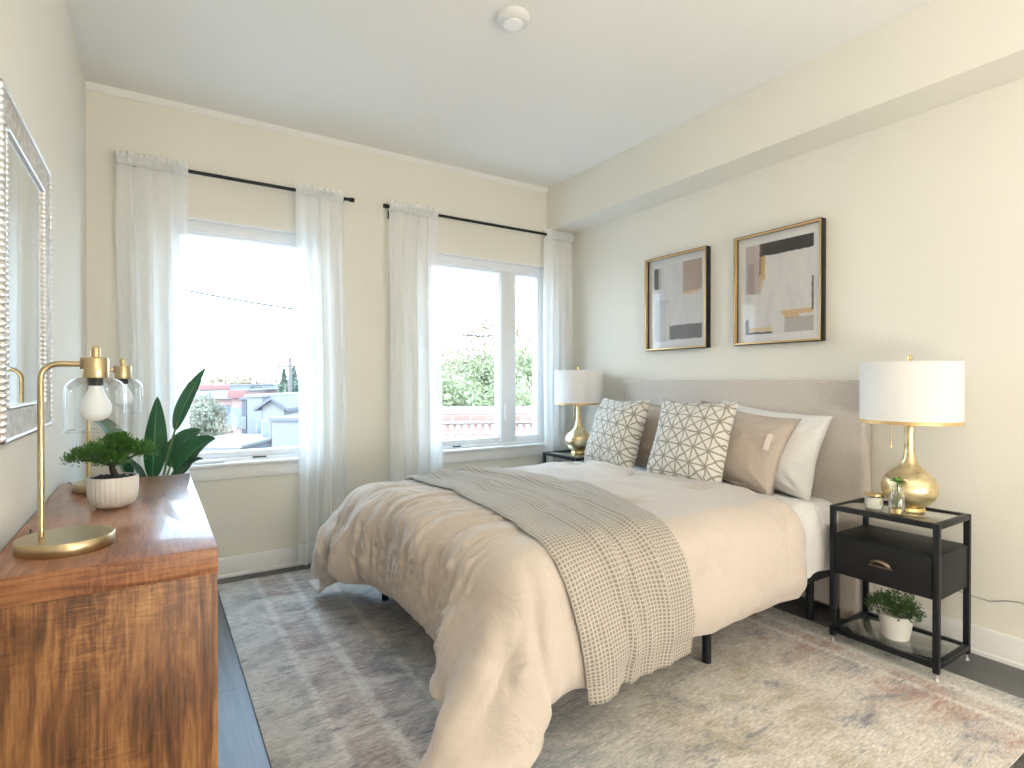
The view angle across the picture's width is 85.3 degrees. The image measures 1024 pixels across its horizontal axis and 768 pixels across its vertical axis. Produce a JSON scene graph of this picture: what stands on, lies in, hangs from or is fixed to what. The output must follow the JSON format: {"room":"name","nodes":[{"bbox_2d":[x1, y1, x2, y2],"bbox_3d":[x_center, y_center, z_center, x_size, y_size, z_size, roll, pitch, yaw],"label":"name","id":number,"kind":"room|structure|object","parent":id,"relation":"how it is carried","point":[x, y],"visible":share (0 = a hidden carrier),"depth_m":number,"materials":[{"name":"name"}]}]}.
{"room":"bedroom","nodes":[
{"label":"bedroom","id":0,"kind":"room"},
{"bbox_2d":[0,0,86,551],"bbox_3d":[-0.987,-0.215,0.821,0.150,2.820,5.550,0,0,-33],"label":"wall","id":1,"kind":"structure","parent":0,"point":[41,68],"depth_m":2.10,"materials":[{"name":"beige paint"}]},
{"bbox_2d":[0,78,52,445],"bbox_3d":[-1.335,-0.276,1.530,0.027,0.830,0.696,0,0,-33],"label":"wall mirror","id":2,"kind":"object","parent":1,"relation":"attached to","point":[26,316],"visible":0.93,"depth_m":1.47,"materials":[{"name":"silver wood"}]},
{"bbox_2d":[7,137,42,408],"bbox_3d":[-1.338,-0.276,1.528,0.004,0.670,0.536,0,0,-33],"label":"mirror glass","id":3,"kind":"object","parent":2,"relation":"attached to","point":[24,183],"depth_m":1.49,"materials":[{"name":"silver mirror"}]},
{"bbox_2d":[86,89,545,558],"bbox_3d":[-0.958,-0.233,4.020,3.360,2.820,0.200,0,0,-33],"label":"wall","id":4,"kind":"structure","parent":0,"point":[248,515],"depth_m":3.59,"materials":[{"name":"beige paint"}]},
{"bbox_2d":[187,217,298,481],"bbox_3d":[-1.678,-0.205,3.509,0.975,1.570,0.180,0,0,-33],"label":"window","id":5,"kind":"structure","parent":4,"relation":"in","point":[244,463],"depth_m":3.47,"materials":[{"name":"white plastic"}]},
{"bbox_2d":[133,166,354,202],"bbox_3d":[-1.626,-1.209,3.404,1.299,0.080,0.106,0,0,-33],"label":"curtain rod","id":6,"kind":"object","parent":4,"relation":"attached to","point":[349,199],"visible":0.33,"depth_m":3.36,"materials":[{"name":"black metal"}]},
{"bbox_2d":[115,149,189,476],"bbox_3d":[-2.013,-0.062,3.124,0.351,2.430,0.078,0,0,-33],"label":"curtain","id":7,"kind":"object","parent":6,"relation":"hanging from","point":[151,205],"visible":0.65,"depth_m":3.12,"materials":[{"name":"white fabric"}]},
{"bbox_2d":[295,182,345,564],"bbox_3d":[-1.237,-0.065,3.607,0.318,2.430,0.075,0,0,-33],"label":"curtain","id":8,"kind":"object","parent":6,"relation":"hanging from","point":[318,210],"visible":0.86,"depth_m":3.60,"materials":[{"name":"white fabric"}]},
{"bbox_2d":[218,546,311,578],"bbox_3d":[-0.897,1.118,3.934,3.360,0.120,0.022,0,0,-33],"label":"baseboard","id":9,"kind":"structure","parent":4,"relation":"attached to","point":[239,565],"depth_m":3.48,"materials":[{"name":"white paint"}]},
{"bbox_2d":[85,81,547,192],"bbox_3d":[-1.005,-1.625,3.846,3.100,0.034,0.028,0,0,-33],"label":"trim","id":10,"kind":"structure","parent":4,"relation":"attached to","point":[92,86],"depth_m":3.58,"materials":[{"name":"white paint"}]},
{"bbox_2d":[383,204,546,235],"bbox_3d":[-0.209,-1.214,4.316,1.659,0.080,0.106,0,0,-33],"label":"curtain rod","id":11,"kind":"object","parent":4,"relation":"attached to","point":[384,205],"visible":0.52,"depth_m":4.26,"materials":[{"name":"black metal"}]},
{"bbox_2d":[388,200,442,481],"bbox_3d":[-0.681,-0.067,3.959,0.403,2.430,0.081,0,0,-33],"label":"curtain","id":12,"kind":"object","parent":11,"relation":"hanging from","point":[416,403],"visible":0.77,"depth_m":3.94,"materials":[{"name":"white fabric"}]},
{"bbox_2d":[543,229,573,462],"bbox_3d":[0.389,-0.071,4.671,0.291,2.430,0.084,0,0,-33],"label":"curtain","id":13,"kind":"object","parent":11,"relation":"hanging from","point":[557,273],"visible":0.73,"depth_m":4.67,"materials":[{"name":"white fabric"}]},
{"bbox_2d":[438,252,544,463],"bbox_3d":[-0.198,-0.195,4.461,1.235,1.590,0.180,0,0,-33],"label":"window","id":14,"kind":"structure","parent":4,"relation":"in","point":[505,443],"depth_m":4.56,"materials":[{"name":"white plastic"}]},
{"bbox_2d":[67,0,931,187],"bbox_3d":[0.489,-1.690,1.762,3.660,0.120,5.550,0,0,-33],"label":"ceiling","id":15,"kind":"structure","parent":0,"point":[585,83],"depth_m":2.81,"materials":[{"name":"white paint"}]},
{"bbox_2d":[496,5,529,31],"bbox_3d":[0.004,-1.610,2.470,0.152,0.048,0.152,0,0,-33],"label":"smoke detector","id":16,"kind":"object","parent":15,"relation":"attached to","point":[512,18],"visible":1,"depth_m":2.44,"materials":[{"name":"white plastic"}]},
{"bbox_2d":[218,563,1023,767],"bbox_3d":[0.489,1.250,1.778,3.660,0.120,5.550,0,0,-33],"label":"floor","id":17,"kind":"structure","parent":0,"point":[240,740],"depth_m":2.22,"materials":[{"name":"grey wood"}]},
{"bbox_2d":[0,473,217,767],"bbox_3d":[-1.233,0.790,1.756,0.433,0.800,1.270,0,0,-33],"label":"dresser","id":18,"kind":"object","parent":17,"relation":"on","point":[109,655],"visible":1,"depth_m":1.25,"materials":[{"name":"brown wood"}]},
{"bbox_2d":[13,346,114,559],"bbox_3d":[-1.136,0.150,1.351,0.347,0.485,0.201,0,0,12],"label":"desk lamp","id":19,"kind":"object","parent":18,"relation":"on","point":[43,544],"visible":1,"depth_m":1.31,"materials":[{"name":"gold metal"}]},
{"bbox_2d":[87,378,103,385],"bbox_3d":[-1.022,-0.007,1.364,0.032,0.022,0.032,0,0,-33],"label":"socket","id":20,"kind":"object","parent":19,"relation":"attached to","point":[91,381],"depth_m":1.35,"materials":[{"name":"black metal"}]},
{"bbox_2d":[68,358,132,493],"bbox_3d":[-1.576,0.146,2.066,0.347,0.485,0.201,0,0,5],"label":"desk lamp","id":21,"kind":"object","parent":18,"relation":"on","point":[122,397],"visible":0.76,"depth_m":2.07,"materials":[{"name":"gold metal"}]},
{"bbox_2d":[118,379,127,383],"bbox_3d":[-1.465,-0.011,2.092,0.032,0.022,0.032,0,0,-40],"label":"socket","id":22,"kind":"object","parent":21,"relation":"attached to","point":[120,381],"depth_m":2.08,"materials":[{"name":"black metal"}]},
{"bbox_2d":[59,428,160,508],"bbox_3d":[-1.272,0.265,1.764,0.200,0.250,0.232,0,0,21],"label":"bonsai plant","id":23,"kind":"object","parent":18,"relation":"on","point":[112,490],"visible":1,"depth_m":1.73,"materials":[{"name":"green plant"}]},
{"bbox_2d":[81,368,215,476],"bbox_3d":[-1.701,0.553,2.572,0.376,1.265,0.519,0,0,39],"label":"floor plant","id":24,"kind":"object","parent":17,"relation":"on","point":[182,450],"visible":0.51,"depth_m":2.61,"materials":[{"name":"green plant"}]},
{"bbox_2d":[218,568,1023,767],"bbox_3d":[0.123,1.181,2.621,2.435,0.009,3.050,0,0,-33],"label":"area rug","id":25,"kind":"object","parent":17,"relation":"on","point":[339,676],"visible":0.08,"depth_m":2.08,"materials":[{"name":"beige carpet"}]},
{"bbox_2d":[543,450,584,462],"bbox_3d":[0.485,0.854,4.337,0.345,0.622,0.422,0,0,-33],"label":"nightstand","id":26,"kind":"object","parent":25,"relation":"on","point":[565,454],"visible":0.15,"depth_m":4.29,"materials":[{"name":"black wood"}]},
{"bbox_2d":[555,366,602,453],"bbox_3d":[0.522,0.202,4.356,0.375,0.679,0.375,0,0,-6],"label":"bedside lamp","id":27,"kind":"object","parent":26,"relation":"on","point":[578,387],"visible":0.94,"depth_m":4.22,"materials":[{"name":"white fabric"}]},
{"bbox_2d":[382,380,872,663],"bbox_3d":[0.515,0.575,2.968,2.015,1.193,1.710,0,0,-33],"label":"bed","id":28,"kind":"object","parent":25,"relation":"on","point":[843,463],"visible":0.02,"depth_m":2.89,"materials":[{"name":"beige fabric"}]},
{"bbox_2d":[633,466,838,541],"bbox_3d":[0.446,0.734,2.925,1.950,0.300,1.540,0,0,-33],"label":"mattress","id":29,"kind":"object","parent":28,"relation":"on","point":[824,505],"visible":0.06,"depth_m":2.77,"materials":[{"name":"white fabric"}]},
{"bbox_2d":[308,460,806,767],"bbox_3d":[0.130,0.805,2.686,1.861,0.616,1.927,0,0,-29],"label":"duvet","id":30,"kind":"object","parent":29,"relation":"on","point":[495,606],"visible":0.7,"depth_m":2.09,"materials":[{"name":"beige fabric"}]},
{"bbox_2d":[404,466,694,704],"bbox_3d":[0.035,0.751,2.648,0.779,0.552,1.782,0,0,-33],"label":"throw blanket","id":31,"kind":"object","parent":30,"relation":"on","point":[625,574],"visible":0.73,"depth_m":1.94,"materials":[{"name":"beige fabric"}]},
{"bbox_2d":[646,399,738,481],"bbox_3d":[0.981,0.326,3.088,0.252,0.468,0.496,0,0,-37],"label":"throw pillow","id":32,"kind":"object","parent":30,"relation":"on","point":[691,441],"visible":0.91,"depth_m":2.98,"materials":[{"name":"fabric"}]},
{"bbox_2d":[638,469,829,578],"bbox_3d":[0.948,0.713,3.244,0.291,0.318,1.673,0,0,-33],"label":"sheet","id":33,"kind":"object","parent":29,"relation":"on","point":[811,516],"visible":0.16,"depth_m":2.59,"materials":[{"name":"white fabric"}]},
{"bbox_2d":[584,398,650,467],"bbox_3d":[0.669,0.322,3.610,0.252,0.458,0.496,0,0,-26],"label":"throw pillow","id":34,"kind":"object","parent":33,"relation":"on","point":[615,436],"visible":0.91,"depth_m":3.47,"materials":[{"name":"fabric"}]},
{"bbox_2d":[628,398,660,467],"bbox_3d":[0.931,0.339,3.565,0.195,0.474,0.680,0,0,-38],"label":"pillow sham","id":35,"kind":"object","parent":33,"relation":"on","point":[650,429],"visible":0.1,"depth_m":3.55,"materials":[{"name":"beige fabric"}]},
{"bbox_2d":[701,400,801,495],"bbox_3d":[1.231,0.344,3.088,0.228,0.491,0.710,0,0,-25],"label":"pillow sham","id":36,"kind":"object","parent":33,"relation":"on","point":[757,444],"visible":0.53,"depth_m":2.90,"materials":[{"name":"beige fabric"}]},
{"bbox_2d":[723,401,832,500],"bbox_3d":[1.398,0.349,3.103,0.252,0.487,0.707,0,0,-24],"label":"bed pillow","id":37,"kind":"object","parent":29,"relation":"on","point":[796,468],"visible":0.34,"depth_m":2.84,"materials":[{"name":"white fabric"}]},
{"bbox_2d":[829,497,970,681],"bbox_3d":[1.694,0.864,2.446,0.345,0.622,0.422,0,0,-33],"label":"nightstand","id":38,"kind":"object","parent":25,"relation":"on","point":[934,568],"visible":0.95,"depth_m":2.36,"materials":[{"name":"black metal"}]},
{"bbox_2d":[864,492,883,508],"bbox_3d":[1.597,0.516,2.451,0.077,0.070,0.077,0,0,-33],"label":"candle","id":39,"kind":"object","parent":38,"relation":"on","point":[874,500],"visible":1,"depth_m":2.43,"materials":[{"name":"white glass"}]},
{"bbox_2d":[863,587,926,641],"bbox_3d":[1.690,1.007,2.436,0.205,0.207,0.240,0,0,-33],"label":"potted plant","id":40,"kind":"object","parent":38,"relation":"on","point":[896,622],"visible":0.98,"depth_m":2.40,"materials":[{"name":"green plant"}]},
{"bbox_2d":[889,507,904,513],"bbox_3d":[1.632,0.490,2.355,0.062,0.123,0.062,0,0,-33],"label":"glass vase","id":41,"kind":"object","parent":38,"relation":"on","point":[897,510],"visible":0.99,"depth_m":2.33,"materials":[{"name":"clear glass"}]},
{"bbox_2d":[890,476,904,506],"bbox_3d":[1.631,0.458,2.350,0.074,0.130,0.080,0,0,23],"label":"sprig","id":42,"kind":"object","parent":41,"relation":"on","point":[898,480],"visible":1,"depth_m":2.35,"materials":[{"name":"green plant"}]},
{"bbox_2d":[839,614,961,660],"bbox_3d":[1.703,1.114,2.454,0.278,0.006,0.376,0,0,-33],"label":"glass shelf","id":43,"kind":"object","parent":38,"relation":"attached to","point":[867,626],"depth_m":2.43,"materials":[{"name":"clear glass"}]},
{"bbox_2d":[859,355,964,513],"bbox_3d":[1.736,0.213,2.426,0.375,0.679,0.375,0,0,-33],"label":"bedside lamp","id":44,"kind":"object","parent":38,"relation":"on","point":[909,393],"visible":0.97,"depth_m":2.31,"materials":[{"name":"white fabric"}]},
{"bbox_2d":[572,77,1023,638],"bbox_3d":[1.966,-0.225,2.720,0.150,2.820,5.550,0,0,-33],"label":"wall","id":45,"kind":"structure","parent":0,"point":[923,212],"depth_m":2.69,"materials":[{"name":"beige paint"}]},
{"bbox_2d":[645,246,710,350],"bbox_3d":[1.131,-0.568,3.835,0.044,0.660,0.540,0,0,-33],"label":"framed picture","id":46,"kind":"object","parent":45,"relation":"attached to","point":[677,285],"visible":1,"depth_m":3.82,"materials":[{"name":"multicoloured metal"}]},
{"bbox_2d":[654,258,701,341],"bbox_3d":[1.142,-0.568,3.842,0.002,0.536,0.416,0,0,-33],"label":"print","id":47,"kind":"object","parent":46,"relation":"attached to","point":[677,283],"depth_m":3.83},
{"bbox_2d":[733,217,825,345],"bbox_3d":[1.530,-0.565,3.213,0.044,0.660,0.540,0,0,-33],"label":"framed picture","id":48,"kind":"object","parent":45,"relation":"attached to","point":[780,273],"visible":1,"depth_m":3.20,"materials":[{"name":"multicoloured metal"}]},
{"bbox_2d":[746,232,813,334],"bbox_3d":[1.542,-0.565,3.220,0.002,0.536,0.416,0,0,-33],"label":"print","id":49,"kind":"object","parent":48,"relation":"attached to","point":[780,269],"depth_m":3.20},
{"bbox_2d":[546,0,1023,234],"bbox_3d":[1.807,-1.457,2.581,0.260,0.355,5.200,0,0,-33],"label":"soffit","id":50,"kind":"object","parent":45,"relation":"attached to","point":[938,53],"depth_m":2.79,"materials":[{"name":"beige paint"}]},
{"bbox_2d":[800,595,1023,669],"bbox_3d":[1.907,1.125,2.660,0.022,0.120,5.200,0,0,-33],"label":"baseboard","id":51,"kind":"structure","parent":45,"relation":"attached to","point":[991,644],"depth_m":2.42,"materials":[{"name":"white paint"}]},
{"bbox_2d":[959,591,1023,603],"bbox_3d":[2.169,1.046,2.256,0.024,0.264,0.602,0,0,-31],"label":"power cord","id":52,"kind":"object","parent":45,"relation":"attached to","point":[959,591],"visible":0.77,"depth_m":2.39,"materials":[{"name":"grey plastic"}]},
{"label":"outside","id":53,"kind":"structure","parent":0,"visible":0},
{"bbox_3d":[-46.232,6.637,127.369,220.000,0.300,255.800,0,0,-33],"label":"ground","id":54,"kind":"structure","parent":53,"visible":0},
{"bbox_2d":[189,373,209,408],"bbox_3d":[-54.061,2.393,95.568,7.611,8.578,6.411,0,0,-33],"label":"tree","id":55,"kind":"object","parent":54,"relation":"on","point":[202,380],"visible":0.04,"depth_m":95.25,"materials":[{"name":"green plant"}]},
{"bbox_2d":[190,390,226,426],"bbox_3d":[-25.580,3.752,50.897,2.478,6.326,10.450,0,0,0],"label":"house","id":56,"kind":"structure","parent":54,"relation":"on","point":[197,392],"depth_m":45.91,"materials":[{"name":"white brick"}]},
{"bbox_2d":[189,392,232,436],"bbox_3d":[-16.479,3.742,30.099,2.935,6.594,2.748,0,0,21],"label":"street tree","id":57,"kind":"object","parent":54,"relation":"on","point":[208,418],"visible":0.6,"depth_m":29.59,"materials":[{"name":"green plant"}]},
{"bbox_2d":[209,391,231,434],"bbox_3d":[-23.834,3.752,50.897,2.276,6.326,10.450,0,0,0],"label":"house","id":58,"kind":"structure","parent":54,"relation":"on","point":[220,396],"depth_m":45.94,"materials":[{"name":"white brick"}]},
{"bbox_2d":[201,371,239,384],"bbox_3d":[-48.107,2.289,91.809,7.056,8.812,6.486,0,0,-33],"label":"tree","id":59,"kind":"object","parent":54,"relation":"on","point":[217,380],"visible":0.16,"depth_m":91.48,"materials":[{"name":"green plant"}]},
{"bbox_2d":[230,373,239,384],"bbox_3d":[-49.429,2.338,98.207,6.131,8.652,5.581,0,0,-33],"label":"tree","id":60,"kind":"object","parent":54,"relation":"on","point":[231,377],"visible":0.04,"depth_m":97.54,"materials":[{"name":"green plant"}]},
{"bbox_2d":[201,434,271,451],"bbox_3d":[-13.266,4.839,26.527,3.225,4.425,5.200,0,0,0],"label":"roof","id":61,"kind":"object","parent":54,"relation":"on","point":[225,442],"visible":0.2,"depth_m":25.43,"materials":[{"name":"grey"}]},
{"bbox_2d":[198,384,276,390],"bbox_3d":[-37.495,3.425,76.895,3.955,6.690,14.450,0,0,0],"label":"building","id":62,"kind":"structure","parent":54,"relation":"on","point":[234,386],"depth_m":70.00,"materials":[{"name":"paint"}]},
{"bbox_2d":[239,397,246,433],"bbox_3d":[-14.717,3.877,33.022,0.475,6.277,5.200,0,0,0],"label":"annex","id":63,"kind":"object","parent":54,"relation":"on","point":[244,399],"visible":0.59,"depth_m":30.51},
{"bbox_2d":[237,375,264,383],"bbox_3d":[-42.522,2.621,89.942,6.021,8.181,5.447,0,0,-33],"label":"tree","id":64,"kind":"object","parent":54,"relation":"on","point":[245,380],"visible":0.16,"depth_m":89.52,"materials":[{"name":"green plant"}]},
{"bbox_2d":[227,388,292,433],"bbox_3d":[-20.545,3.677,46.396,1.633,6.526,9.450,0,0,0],"label":"house","id":65,"kind":"structure","parent":54,"relation":"on","point":[235,395],"depth_m":41.95,"materials":[{"name":"pink brick"}]},
{"bbox_2d":[257,377,269,383],"bbox_3d":[-43.266,2.677,96.736,5.416,8.002,5.156,0,0,-33],"label":"tree","id":66,"kind":"object","parent":54,"relation":"on","point":[266,378],"visible":0.03,"depth_m":96.69,"materials":[{"name":"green plant"}]},
{"bbox_2d":[251,386,278,388],"bbox_3d":[-36.125,3.520,83.021,4.032,6.431,14.200,0,0,0],"label":"building","id":67,"kind":"structure","parent":54,"relation":"on","point":[252,387],"depth_m":76.47,"materials":[{"name":"grey"}]},
{"bbox_2d":[244,392,297,433],"bbox_3d":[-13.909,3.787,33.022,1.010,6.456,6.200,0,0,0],"label":"house","id":68,"kind":"structure","parent":54,"relation":"on","point":[254,418],"depth_m":30.01,"materials":[{"name":"white paint"}]},
{"bbox_2d":[265,379,278,385],"bbox_3d":[-37.757,2.930,87.890,4.700,7.615,4.536,0,0,-33],"label":"tree","id":69,"kind":"object","parent":54,"relation":"on","point":[270,380],"visible":0.02,"depth_m":87.91,"materials":[{"name":"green plant"}]},
{"bbox_2d":[253,395,298,447],"bbox_3d":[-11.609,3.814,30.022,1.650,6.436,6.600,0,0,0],"label":"house","id":70,"kind":"structure","parent":54,"relation":"on","point":[276,406],"depth_m":27.01,"materials":[{"name":"grey"}]},
{"bbox_2d":[275,367,287,392],"bbox_3d":[-18.975,2.784,46.087,4.612,8.336,4.264,0,0,-33],"label":"conifer","id":71,"kind":"object","parent":54,"relation":"on","point":[283,384],"visible":0.17,"depth_m":45.80,"materials":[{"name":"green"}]},
{"bbox_2d":[268,413,298,447],"bbox_3d":[-8.596,4.195,24.524,2.022,5.736,5.200,0,0,0],"label":"garage","id":72,"kind":"structure","parent":54,"relation":"on","point":[285,429],"depth_m":22.01,"materials":[{"name":"grey"}]},
{"bbox_2d":[276,357,293,391],"bbox_3d":[-16.314,2.512,40.015,1.250,8.928,0.340,0,0,0],"label":"utility pole","id":73,"kind":"object","parent":54,"relation":"on","point":[289,365],"visible":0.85,"depth_m":39.90,"materials":[{"name":"grey"}]},
{"bbox_2d":[292,365,297,391],"bbox_3d":[-18.759,2.625,47.960,5.260,8.648,5.367,0,0,-33],"label":"conifer","id":74,"kind":"object","parent":54,"relation":"on","point":[294,371],"visible":0.18,"depth_m":47.81,"materials":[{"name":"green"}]},
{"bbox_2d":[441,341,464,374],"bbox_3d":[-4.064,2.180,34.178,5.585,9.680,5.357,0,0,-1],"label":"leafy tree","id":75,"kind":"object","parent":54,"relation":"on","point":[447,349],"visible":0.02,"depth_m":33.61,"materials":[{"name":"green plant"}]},
{"bbox_2d":[442,350,491,401],"bbox_3d":[-1.510,3.027,17.516,4.388,8.167,3.862,0,0,-11],"label":"leafy tree","id":76,"kind":"object","parent":54,"relation":"on","point":[457,351],"visible":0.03,"depth_m":16.84,"materials":[{"name":"green plant"}]},
{"bbox_2d":[442,366,494,406],"bbox_3d":[-1.790,3.292,13.908,3.264,7.670,3.176,0,0,-36],"label":"leafy tree","id":77,"kind":"object","parent":54,"relation":"on","point":[449,399],"visible":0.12,"depth_m":13.57,"materials":[{"name":"green plant"}]},
{"bbox_2d":[442,316,519,394],"bbox_3d":[-1.360,2.071,24.320,4.359,10.001,5.455,0,0,-33],"label":"leafy tree","id":78,"kind":"object","parent":54,"relation":"on","point":[486,327],"visible":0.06,"depth_m":23.59,"materials":[{"name":"green plant"}]},
{"bbox_2d":[443,406,531,439],"bbox_3d":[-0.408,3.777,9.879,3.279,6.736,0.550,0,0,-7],"label":"parapet","id":79,"kind":"object","parent":54,"relation":"on","point":[471,421],"visible":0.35,"depth_m":9.63,"materials":[{"name":"grey"}]},
{"bbox_2d":[454,342,529,405],"bbox_3d":[-0.854,2.926,17.070,3.709,8.372,3.551,0,0,-33],"label":"leafy tree","id":80,"kind":"object","parent":54,"relation":"on","point":[487,353],"visible":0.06,"depth_m":16.73,"materials":[{"name":"green plant"}]},
{"bbox_2d":[479,336,531,405],"bbox_3d":[0.509,2.743,18.237,4.071,8.723,3.916,0,0,-35],"label":"leafy tree","id":81,"kind":"object","parent":54,"relation":"on","point":[525,368],"visible":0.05,"depth_m":17.69,"materials":[{"name":"green plant"}]},
{"bbox_2d":[479,371,531,405],"bbox_3d":[0.103,3.392,14.000,3.765,7.470,3.059,0,0,34],"label":"leafy tree","id":82,"kind":"object","parent":54,"relation":"on","point":[525,394],"visible":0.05,"depth_m":13.72,"materials":[{"name":"green plant"}]},
{"bbox_2d":[516,326,531,365],"bbox_3d":[0.458,2.177,26.286,3.874,9.766,3.977,0,0,15],"label":"leafy tree","id":83,"kind":"object","parent":54,"relation":"on","point":[517,327],"visible":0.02,"depth_m":25.61,"materials":[{"name":"green plant"}]},
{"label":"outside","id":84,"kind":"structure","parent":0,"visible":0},
{"bbox_2d":[188,290,296,309],"bbox_3d":[-7.809,-2.552,15.986,8.248,1.474,0.060,0,0,0],"label":"overhead wire","id":85,"kind":"object","parent":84,"point":[188,290],"visible":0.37,"depth_m":15.97,"materials":[{"name":"grey"}]},
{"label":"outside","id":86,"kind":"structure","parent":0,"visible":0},
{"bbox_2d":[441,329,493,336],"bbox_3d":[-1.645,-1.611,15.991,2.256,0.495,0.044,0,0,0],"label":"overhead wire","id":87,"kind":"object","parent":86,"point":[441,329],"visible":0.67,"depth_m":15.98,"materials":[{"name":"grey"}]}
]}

